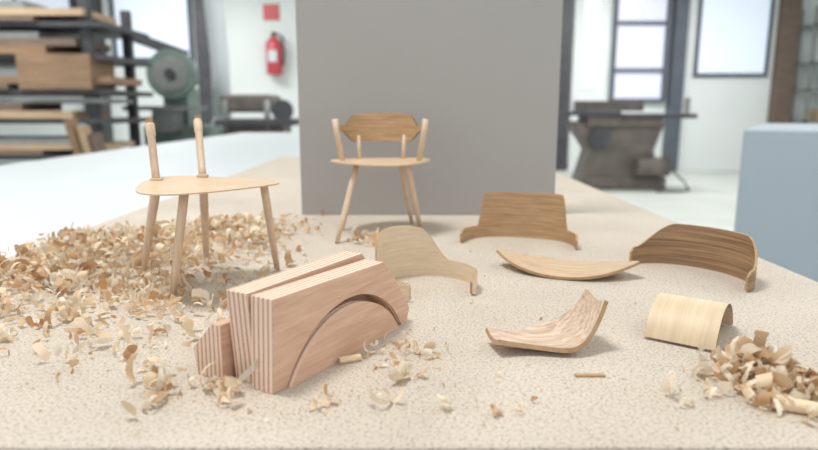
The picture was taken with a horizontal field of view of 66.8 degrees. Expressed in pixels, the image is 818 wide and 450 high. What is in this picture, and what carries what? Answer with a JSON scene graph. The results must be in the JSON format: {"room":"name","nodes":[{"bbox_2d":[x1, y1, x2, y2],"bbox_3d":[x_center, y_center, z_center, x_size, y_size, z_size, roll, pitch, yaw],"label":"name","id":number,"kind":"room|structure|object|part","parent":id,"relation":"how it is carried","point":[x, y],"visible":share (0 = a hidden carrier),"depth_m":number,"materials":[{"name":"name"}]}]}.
{"room":"woodworking workshop","nodes":[
{"label":"woodworking workshop","id":0,"kind":"room"},
{"bbox_2d":[0,0,817,162],"bbox_3d":[0.000,-2.611,10.398,16.000,3.350,0.200,0,11,0],"label":"wall","id":1,"kind":"structure","parent":0,"point":[247,32],"depth_m":10.31,"materials":[{"name":"paint"}]},
{"bbox_2d":[69,0,74,7],"bbox_3d":[-5.470,-3.298,10.128,0.060,1.420,0.080,0,11,0],"label":"frame","id":2,"kind":"object","parent":1,"relation":"attached to","point":[71,2],"visible":0.02,"depth_m":10.04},
{"bbox_2d":[74,0,113,140],"bbox_3d":[-5.175,-2.574,10.202,0.350,3.350,0.200,0,11,0],"label":"trim","id":3,"kind":"structure","parent":1,"relation":"attached to","point":[96,5],"depth_m":10.22,"materials":[{"name":"metal"}]},
{"bbox_2d":[108,0,117,55],"bbox_3d":[-4.830,-3.347,10.119,0.060,1.320,0.080,0,11,0],"label":"frame","id":4,"kind":"object","parent":1,"relation":"attached to","point":[111,2],"visible":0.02,"depth_m":10.11,"materials":[{"name":"grey metal"}]},
{"bbox_2d":[135,58,149,61],"bbox_3d":[-4.200,-2.728,10.234,1.200,0.060,0.080,0,11,0],"label":"frame","id":5,"kind":"object","parent":1,"relation":"attached to","point":[140,59],"visible":0.07,"depth_m":10.20,"materials":[{"name":"grey metal"}]},
{"bbox_2d":[114,0,189,57],"bbox_3d":[-4.200,-3.352,10.146,1.200,1.200,0.015,0,11,0],"label":"pane","id":6,"kind":"object","parent":5,"relation":"in","point":[166,21],"visible":0.56,"depth_m":10.14,"materials":[{"name":"white glass"}]},
{"bbox_2d":[186,0,194,61],"bbox_3d":[-3.570,-3.347,10.119,0.060,1.320,0.080,0,11,0],"label":"frame","id":7,"kind":"object","parent":1,"relation":"attached to","point":[188,2],"visible":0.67,"depth_m":10.12,"materials":[{"name":"grey metal"}]},
{"bbox_2d":[193,0,213,124],"bbox_3d":[-3.365,-2.574,10.202,0.170,3.350,0.200,0,11,0],"label":"trim","id":8,"kind":"structure","parent":1,"relation":"attached to","point":[201,36],"depth_m":10.10,"materials":[{"name":"metal"}]},
{"bbox_2d":[263,4,279,19],"bbox_3d":[-2.250,-3.475,10.126,0.260,0.250,0.019,0,11,0],"label":"wall sign","id":9,"kind":"object","parent":1,"relation":"attached to","point":[270,11],"visible":1,"depth_m":10.12,"materials":[{"name":"red plastic"}]},
{"bbox_2d":[266,32,284,74],"bbox_3d":[-2.201,-2.796,10.112,0.270,0.680,0.289,-9,14,-39],"label":"fire extinguisher","id":10,"kind":"object","parent":1,"relation":"attached to","point":[274,63],"visible":1,"depth_m":10.04,"materials":[{"name":"red metal"}]},
{"bbox_2d":[556,0,573,169],"bbox_3d":[2.550,-2.579,10.231,0.200,3.350,0.140,0,11,0],"label":"trim","id":11,"kind":"structure","parent":1,"relation":"attached to","point":[568,5],"depth_m":10.20,"materials":[{"name":"metal"}]},
{"bbox_2d":[567,0,609,169],"bbox_3d":[2.975,-2.464,10.293,0.550,3.100,0.059,0,11,0],"label":"leaf","id":12,"kind":"object","parent":1,"relation":"attached to","point":[577,94],"visible":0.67,"depth_m":10.24,"materials":[{"name":"paint"}]},
{"bbox_2d":[608,0,618,100],"bbox_3d":[3.370,-3.022,10.180,0.060,1.980,0.080,0,11,0],"label":"frame","id":13,"kind":"object","parent":1,"relation":"attached to","point":[616,2],"visible":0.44,"depth_m":10.18,"materials":[{"name":"grey metal"}]},
{"bbox_2d":[613,99,661,101],"bbox_3d":[3.800,-2.079,10.355,0.800,0.060,0.080,0,11,0],"label":"frame","id":14,"kind":"object","parent":1,"relation":"attached to","point":[644,100],"visible":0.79,"depth_m":10.32,"materials":[{"name":"grey metal"}]},
{"bbox_2d":[614,0,666,98],"bbox_3d":[3.800,-3.027,10.207,0.800,1.860,0.015,0,11,0],"label":"pane","id":15,"kind":"object","parent":14,"relation":"in","point":[638,46],"visible":1,"depth_m":10.22,"materials":[{"name":"grey glass"}]},
{"bbox_2d":[615,68,663,71],"bbox_3d":[3.800,-2.561,10.270,0.800,0.060,0.070,0,11,0],"label":"rail","id":16,"kind":"object","parent":1,"relation":"attached to","point":[616,69],"visible":1,"depth_m":10.23,"materials":[{"name":"grey metal"}]},
{"bbox_2d":[618,21,666,24],"bbox_3d":[3.800,-3.299,10.133,0.800,0.060,0.070,0,11,0],"label":"rail","id":17,"kind":"object","parent":1,"relation":"attached to","point":[619,22],"visible":1,"depth_m":10.10,"materials":[{"name":"grey metal"}]},
{"bbox_2d":[660,0,672,101],"bbox_3d":[4.230,-3.022,10.180,0.060,1.980,0.080,0,11,0],"label":"frame","id":18,"kind":"object","parent":1,"relation":"attached to","point":[669,2],"visible":1,"depth_m":10.17,"materials":[{"name":"grey metal"}]},
{"bbox_2d":[661,0,690,170],"bbox_3d":[4.400,-2.574,10.202,0.200,3.350,0.200,0,11,0],"label":"trim","id":19,"kind":"structure","parent":1,"relation":"attached to","point":[678,37],"depth_m":10.16,"materials":[{"name":"grey metal"}]},
{"bbox_2d":[677,0,779,169],"bbox_3d":[5.250,-2.458,10.263,1.500,3.100,0.119,0,11,0],"label":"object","id":20,"kind":"structure","parent":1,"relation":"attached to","point":[725,107],"depth_m":10.37,"materials":[{"name":"paint"}]},
{"bbox_3d":[4.630,-1.986,10.321,0.060,0.250,0.060,0,11,0],"label":"handle","id":21,"kind":"part","parent":20,"relation":"part of","materials":[{"name":"grey metal"}]},
{"bbox_2d":[692,0,702,76],"bbox_3d":[4.720,-3.168,10.112,0.060,1.470,0.040,0,11,0],"label":"bead","id":22,"kind":"object","parent":20,"relation":"attached to","point":[700,3],"visible":1,"depth_m":10.12},
{"bbox_2d":[697,73,763,76],"bbox_3d":[5.300,-2.474,10.240,1.100,0.060,0.040,0,11,0],"label":"bead","id":23,"kind":"object","parent":20,"relation":"attached to","point":[698,74],"visible":1,"depth_m":10.22},
{"bbox_2d":[697,0,770,72],"bbox_3d":[5.300,-3.169,10.122,1.100,1.350,0.020,0,11,0],"label":"glass","id":24,"kind":"object","parent":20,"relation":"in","point":[733,38],"visible":1,"depth_m":10.13,"materials":[{"name":"white glass"}]},
{"bbox_2d":[764,0,774,76],"bbox_3d":[5.880,-3.168,10.112,0.060,1.470,0.040,0,11,0],"label":"bead","id":25,"kind":"object","parent":20,"relation":"attached to","point":[772,6],"visible":1,"depth_m":10.12},
{"bbox_2d":[767,0,802,122],"bbox_3d":[6.160,-2.574,10.202,0.280,3.350,0.200,0,11,0],"label":"trim","id":26,"kind":"structure","parent":1,"relation":"attached to","point":[790,11],"depth_m":10.11,"materials":[{"name":"brown wood"}]},
{"bbox_3d":[-6.350,-2.629,10.252,1.700,0.060,0.080,0,11,0],"label":"frame","id":27,"kind":"object","parent":1,"relation":"attached to","visible":0},
{"bbox_2d":[24,0,68,7],"bbox_3d":[-6.350,-3.303,10.155,1.700,1.300,0.015,0,11,0],"label":"pane","id":28,"kind":"object","parent":27,"relation":"in","point":[47,3],"visible":0.02,"depth_m":10.09,"materials":[{"name":"white glass"}]},
{"bbox_2d":[556,170,739,230],"bbox_3d":[0.000,0.317,4.076,16.000,0.100,13.900,0,11,0],"label":"floor","id":29,"kind":"structure","parent":0,"point":[711,200],"depth_m":7.32,"materials":[{"name":"concrete"}]},
{"bbox_2d":[0,0,154,159],"bbox_3d":[-3.397,-0.879,5.176,2.260,1.850,0.900,0,11,0],"label":"rack","id":30,"kind":"object","parent":29,"relation":"on","point":[52,50],"visible":0.72,"depth_m":4.76,"materials":[{"name":"metal"}]},
{"bbox_3d":[-3.300,-0.603,5.253,2.000,0.040,0.850,0,11,0],"label":"arm","id":31,"kind":"part","parent":30,"relation":"part of","materials":[{"name":"metal"}]},
{"bbox_3d":[-3.300,-1.587,5.071,2.000,0.040,0.850,0,11,0],"label":"arm","id":32,"kind":"part","parent":30,"relation":"part of","materials":[{"name":"metal"}]},
{"bbox_3d":[-3.300,-1.351,5.114,2.000,0.040,0.850,0,11,0],"label":"arm","id":33,"kind":"part","parent":30,"relation":"part of","materials":[{"name":"metal"}]},
{"bbox_3d":[-3.300,-1.095,5.162,2.000,0.040,0.850,0,11,0],"label":"arm","id":34,"kind":"part","parent":30,"relation":"part of","materials":[{"name":"metal"}]},
{"bbox_3d":[-3.300,-0.879,5.202,2.000,0.040,0.850,0,11,0],"label":"arm","id":35,"kind":"part","parent":30,"relation":"part of","materials":[{"name":"metal"}]},
{"bbox_3d":[-2.465,-0.822,4.867,0.070,1.850,0.070,0,11,0],"label":"post","id":36,"kind":"part","parent":30,"relation":"part of","materials":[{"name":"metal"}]},
{"bbox_3d":[-2.465,-0.949,5.555,0.070,1.850,0.070,0,11,0],"label":"post","id":37,"kind":"part","parent":30,"relation":"part of","materials":[{"name":"metal"}]},
{"bbox_2d":[63,118,106,154],"bbox_3d":[-2.260,-0.303,4.541,0.376,0.941,0.140,0,11,0],"label":"leaning boards","id":38,"kind":"object","parent":29,"relation":"on","point":[82,140],"visible":0.36,"depth_m":4.44,"materials":[{"name":"brown wood"}]},
{"bbox_2d":[0,132,299,257],"bbox_3d":[-0.465,0.108,2.645,1.670,0.832,4.638,0,11,0],"label":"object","id":39,"kind":"structure","parent":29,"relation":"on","point":[45,196],"depth_m":1.64,"materials":[{"name":"white laminate"}]},
{"bbox_2d":[0,157,817,449],"bbox_3d":[-0.028,-0.055,1.193,0.805,0.018,1.834,0,11,0],"label":"tabletop","id":40,"kind":"object","parent":39,"relation":"on","point":[783,303],"visible":0.46,"depth_m":0.39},
{"bbox_2d":[0,210,324,379],"bbox_3d":[-0.242,0.025,0.614,0.375,0.036,0.619,0,11,0],"label":"wood shavings","id":41,"kind":"object","parent":40,"relation":"on","point":[79,243],"visible":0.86,"depth_m":0.57},
{"bbox_2d":[135,115,279,296],"bbox_3d":[-0.183,-0.022,0.559,0.142,0.150,0.155,0,11,0],"label":"chair","id":42,"kind":"object","parent":40,"relation":"on","point":[202,184],"visible":1,"depth_m":0.56,"materials":[{"name":"brown wood"}]},
{"bbox_3d":[-0.238,0.006,0.570,0.035,0.091,0.009,6,12,29],"label":"leg","id":43,"kind":"part","parent":42,"relation":"part of","materials":[{"name":"brown wood"}]},
{"bbox_3d":[-0.230,-0.064,0.558,0.008,0.055,0.023,-6,12,-31],"label":"post","id":44,"kind":"part","parent":42,"relation":"part of","materials":[{"name":"brown wood"}]},
{"bbox_3d":[-0.188,0.018,0.507,0.021,0.090,0.008,0,11,0],"label":"leg","id":45,"kind":"part","parent":42,"relation":"part of","materials":[{"name":"brown wood"}]},
{"bbox_3d":[-0.203,-0.074,0.603,0.008,0.060,0.051,-4,11,-21],"label":"post","id":46,"kind":"part","parent":42,"relation":"part of","materials":[{"name":"brown wood"}]},
{"bbox_3d":[-0.200,-0.002,0.608,0.008,0.091,0.036,-4,11,-19],"label":"leg","id":47,"kind":"part","parent":42,"relation":"part of","materials":[{"name":"brown wood"}]},
{"bbox_3d":[-0.172,-0.035,0.537,0.118,0.005,0.118,-2,11,-9],"label":"seat","id":48,"kind":"part","parent":42,"relation":"part of","materials":[{"name":"brown wood"}]},
{"bbox_3d":[-0.131,0.003,0.587,0.008,0.091,0.040,0,11,0],"label":"leg","id":49,"kind":"part","parent":42,"relation":"part of","materials":[{"name":"brown wood"}]},
{"bbox_2d":[120,330,450,416],"bbox_3d":[-0.065,0.080,0.370,0.194,0.018,0.077,-3,11,-16],"label":"wood shavings","id":50,"kind":"object","parent":40,"relation":"on","point":[152,380],"visible":1,"depth_m":0.35},
{"bbox_2d":[194,251,408,394],"bbox_3d":[-0.063,0.053,0.413,0.064,0.055,0.148,6,12,31],"label":"wood block","id":51,"kind":"object","parent":40,"relation":"on","point":[296,323],"depth_m":0.36,"materials":[{"name":"brown wood"}]},
{"bbox_2d":[338,354,361,363],"bbox_3d":[-0.037,0.084,0.388,0.014,0.004,0.004,-5,12,-25],"label":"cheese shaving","id":52,"kind":"object","parent":40,"relation":"on","point":[356,357],"visible":1,"depth_m":0.39,"materials":[{"name":"beige wood"}]},
{"bbox_2d":[346,225,378,245],"bbox_3d":[-0.041,0.009,0.735,0.049,0.023,0.058,-10,14,-43],"label":"wood shavings","id":53,"kind":"object","parent":40,"relation":"on","point":[365,236],"visible":0.65,"depth_m":0.73},
{"bbox_2d":[330,112,429,243],"bbox_3d":[-0.036,-0.065,0.786,0.127,0.153,0.144,0,11,0],"label":"chair","id":54,"kind":"object","parent":40,"relation":"on","point":[373,126],"visible":1,"depth_m":0.82,"materials":[{"name":"brown wood"}]},
{"bbox_3d":[-0.089,-0.105,0.782,0.016,0.057,0.008,2,11,11],"label":"post","id":55,"kind":"part","parent":54,"relation":"part of","materials":[{"name":"brown wood"}]},
{"bbox_3d":[-0.074,-0.028,0.748,0.027,0.093,0.055,0,11,0],"label":"leg","id":56,"kind":"part","parent":54,"relation":"part of","materials":[{"name":"brown wood"}]},
{"bbox_3d":[-0.067,-0.103,0.830,0.005,0.035,0.012,-3,11,-16],"label":"post","id":57,"kind":"part","parent":54,"relation":"part of","materials":[{"name":"brown wood"}]},
{"bbox_3d":[-0.036,-0.082,0.793,0.118,0.004,0.118,6,12,28],"label":"seat","id":58,"kind":"part","parent":54,"relation":"part of","materials":[{"name":"brown wood"}]},
{"bbox_3d":[-0.036,-0.127,0.810,0.112,0.039,0.064,0,11,0],"label":"backrest","id":59,"kind":"part","parent":54,"relation":"part of","materials":[{"name":"brown wood"}]},
{"bbox_3d":[-0.007,-0.103,0.830,0.005,0.035,0.012,3,11,16],"label":"post","id":60,"kind":"part","parent":54,"relation":"part of","materials":[{"name":"brown wood"}]},
{"bbox_3d":[-0.004,-0.045,0.843,0.028,0.091,0.008,-9,14,-40],"label":"leg","id":61,"kind":"part","parent":54,"relation":"part of","materials":[{"name":"brown wood"}]},
{"bbox_3d":[0.006,-0.036,0.794,0.007,0.091,0.036,7,12,32],"label":"leg","id":62,"kind":"part","parent":54,"relation":"part of","materials":[{"name":"brown wood"}]},
{"bbox_3d":[0.017,-0.105,0.782,0.016,0.057,0.008,-2,11,-11],"label":"post","id":63,"kind":"part","parent":54,"relation":"part of","materials":[{"name":"brown wood"}]},
{"bbox_2d":[0,247,794,435],"bbox_3d":[-0.034,0.055,0.507,0.763,0.017,0.427,0,11,0],"label":"wood shavings","id":64,"kind":"object","parent":40,"relation":"on","point":[403,368],"visible":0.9,"depth_m":0.34},
{"bbox_2d":[375,225,476,300],"bbox_3d":[0.013,0.031,0.550,0.089,0.049,0.082,-3,11,-18],"label":"bent plywood backrest","id":65,"kind":"object","parent":40,"relation":"on","point":[405,250],"visible":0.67,"depth_m":0.58,"materials":[{"name":"brown wood"}]},
{"bbox_2d":[295,0,562,214],"bbox_3d":[0.028,-0.223,0.898,0.378,0.420,0.015,0,11,1],"label":"panel","id":66,"kind":"object","parent":40,"relation":"on","point":[484,75],"visible":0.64,"depth_m":0.90,"materials":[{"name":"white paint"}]},
{"bbox_2d":[460,192,577,248],"bbox_3d":[0.133,-0.007,0.737,0.134,0.056,0.058,3,11,17],"label":"bent plywood backrest","id":67,"kind":"object","parent":40,"relation":"on","point":[506,214],"visible":1,"depth_m":0.76,"materials":[{"name":"brown wood"}]},
{"bbox_2d":[485,289,607,352],"bbox_3d":[0.091,0.064,0.412,0.075,0.033,0.048,-2,11,-12],"label":"rough plywood backrest","id":68,"kind":"object","parent":40,"relation":"on","point":[570,332],"visible":1,"depth_m":0.41,"materials":[{"name":"brown wood"}]},
{"bbox_2d":[496,249,639,279],"bbox_3d":[0.152,0.037,0.605,0.137,0.016,0.068,4,11,22],"label":"seat","id":69,"kind":"object","parent":40,"relation":"on","point":[547,267],"depth_m":0.60,"materials":[{"name":"beige wood"}]},
{"bbox_2d":[574,373,605,376],"bbox_3d":[0.107,0.089,0.367,0.018,0.001,0.003,0,11,0],"label":"wood sliver","id":70,"kind":"object","parent":40,"relation":"on","point":[575,374],"visible":1,"depth_m":0.37,"materials":[{"name":"brown wood"}]},
{"bbox_2d":[644,293,732,349],"bbox_3d":[0.199,0.064,0.438,0.045,0.023,0.066,8,13,35],"label":"shell","id":71,"kind":"object","parent":40,"relation":"on","point":[695,322],"visible":1,"depth_m":0.42,"materials":[{"name":"brown wood"}]},
{"bbox_2d":[629,224,757,291],"bbox_3d":[0.278,0.026,0.594,0.050,0.042,0.120,-7,13,-33],"label":"bent plywood backrest","id":72,"kind":"object","parent":40,"relation":"on","point":[732,253],"visible":0.98,"depth_m":0.61,"materials":[{"name":"brown wood"}]},
{"bbox_2d":[691,330,817,421],"bbox_3d":[0.203,0.078,0.352,0.075,0.028,0.087,-4,11,-20],"label":"wood shavings","id":73,"kind":"object","parent":40,"relation":"on","point":[775,370],"visible":1,"depth_m":0.34},
{"bbox_2d":[771,395,817,415],"bbox_3d":[0.207,0.095,0.320,0.034,0.007,0.007,5,12,25],"label":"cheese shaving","id":74,"kind":"object","parent":40,"relation":"on","point":[790,405],"visible":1,"depth_m":0.32,"materials":[{"name":"beige wood"}]},
{"bbox_2d":[122,37,218,145],"bbox_3d":[-2.428,-1.054,6.212,0.896,1.817,0.800,0,11,0],"label":"bandsaw","id":75,"kind":"object","parent":29,"relation":"on","point":[172,74],"visible":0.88,"depth_m":6.06,"materials":[{"name":"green metal"}]},
{"bbox_2d":[204,0,231,135],"bbox_3d":[-2.110,-1.931,6.863,0.340,3.303,0.320,0,11,0],"label":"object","id":76,"kind":"object","parent":29,"relation":"on","point":[214,10],"visible":0.55,"depth_m":6.80,"materials":[{"name":"white metal"}]},
{"bbox_2d":[214,94,298,134],"bbox_3d":[-1.435,-0.708,6.174,0.770,1.150,0.700,0,11,0],"label":"thickness planer","id":77,"kind":"object","parent":29,"relation":"on","point":[282,110],"visible":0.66,"depth_m":5.88,"materials":[{"name":"grey metal"}]},
{"bbox_2d":[558,101,697,191],"bbox_3d":[2.700,-1.021,7.941,1.800,1.120,0.812,0,11,0],"label":"machine","id":78,"kind":"object","parent":29,"relation":"on","point":[617,151],"visible":0.89,"depth_m":7.90,"materials":[{"name":"metal"}]},
{"bbox_3d":[3.050,-0.730,7.798,0.400,0.240,0.240,0,11,0],"label":"motor","id":79,"kind":"part","parent":78,"relation":"part of","materials":[{"name":"metal"}]},
{"bbox_2d":[734,123,817,281],"bbox_3d":[1.275,0.211,1.743,0.620,0.960,0.800,7,12,31],"label":"box","id":80,"kind":"object","parent":29,"relation":"on","point":[777,204],"visible":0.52,"depth_m":1.47,"materials":[{"name":"blue paint"}]},
{"bbox_2d":[790,6,817,123],"bbox_3d":[6.975,-2.173,10.098,1.250,2.600,0.450,0,11,0],"label":"storage shelf","id":81,"kind":"object","parent":29,"relation":"on","point":[809,116],"visible":0.44,"depth_m":9.94,"materials":[{"name":"grey metal"}]},
{"bbox_3d":[6.975,-1.702,10.185,1.250,0.040,0.450,0,11,0],"label":"shelf","id":82,"kind":"part","parent":81,"relation":"part of","materials":[{"name":"grey metal"}]},
{"bbox_3d":[6.975,-2.193,10.094,1.250,0.040,0.450,0,11,0],"label":"shelf","id":83,"kind":"part","parent":81,"relation":"part of","materials":[{"name":"grey metal"}]},
{"bbox_3d":[6.975,-2.606,10.018,1.250,0.040,0.450,0,11,0],"label":"shelf","id":84,"kind":"part","parent":81,"relation":"part of","materials":[{"name":"grey metal"}]},
{"bbox_3d":[6.975,-3.176,9.912,1.250,0.040,0.450,0,11,0],"label":"shelf","id":85,"kind":"part","parent":81,"relation":"part of","materials":[{"name":"grey metal"}]}
]}

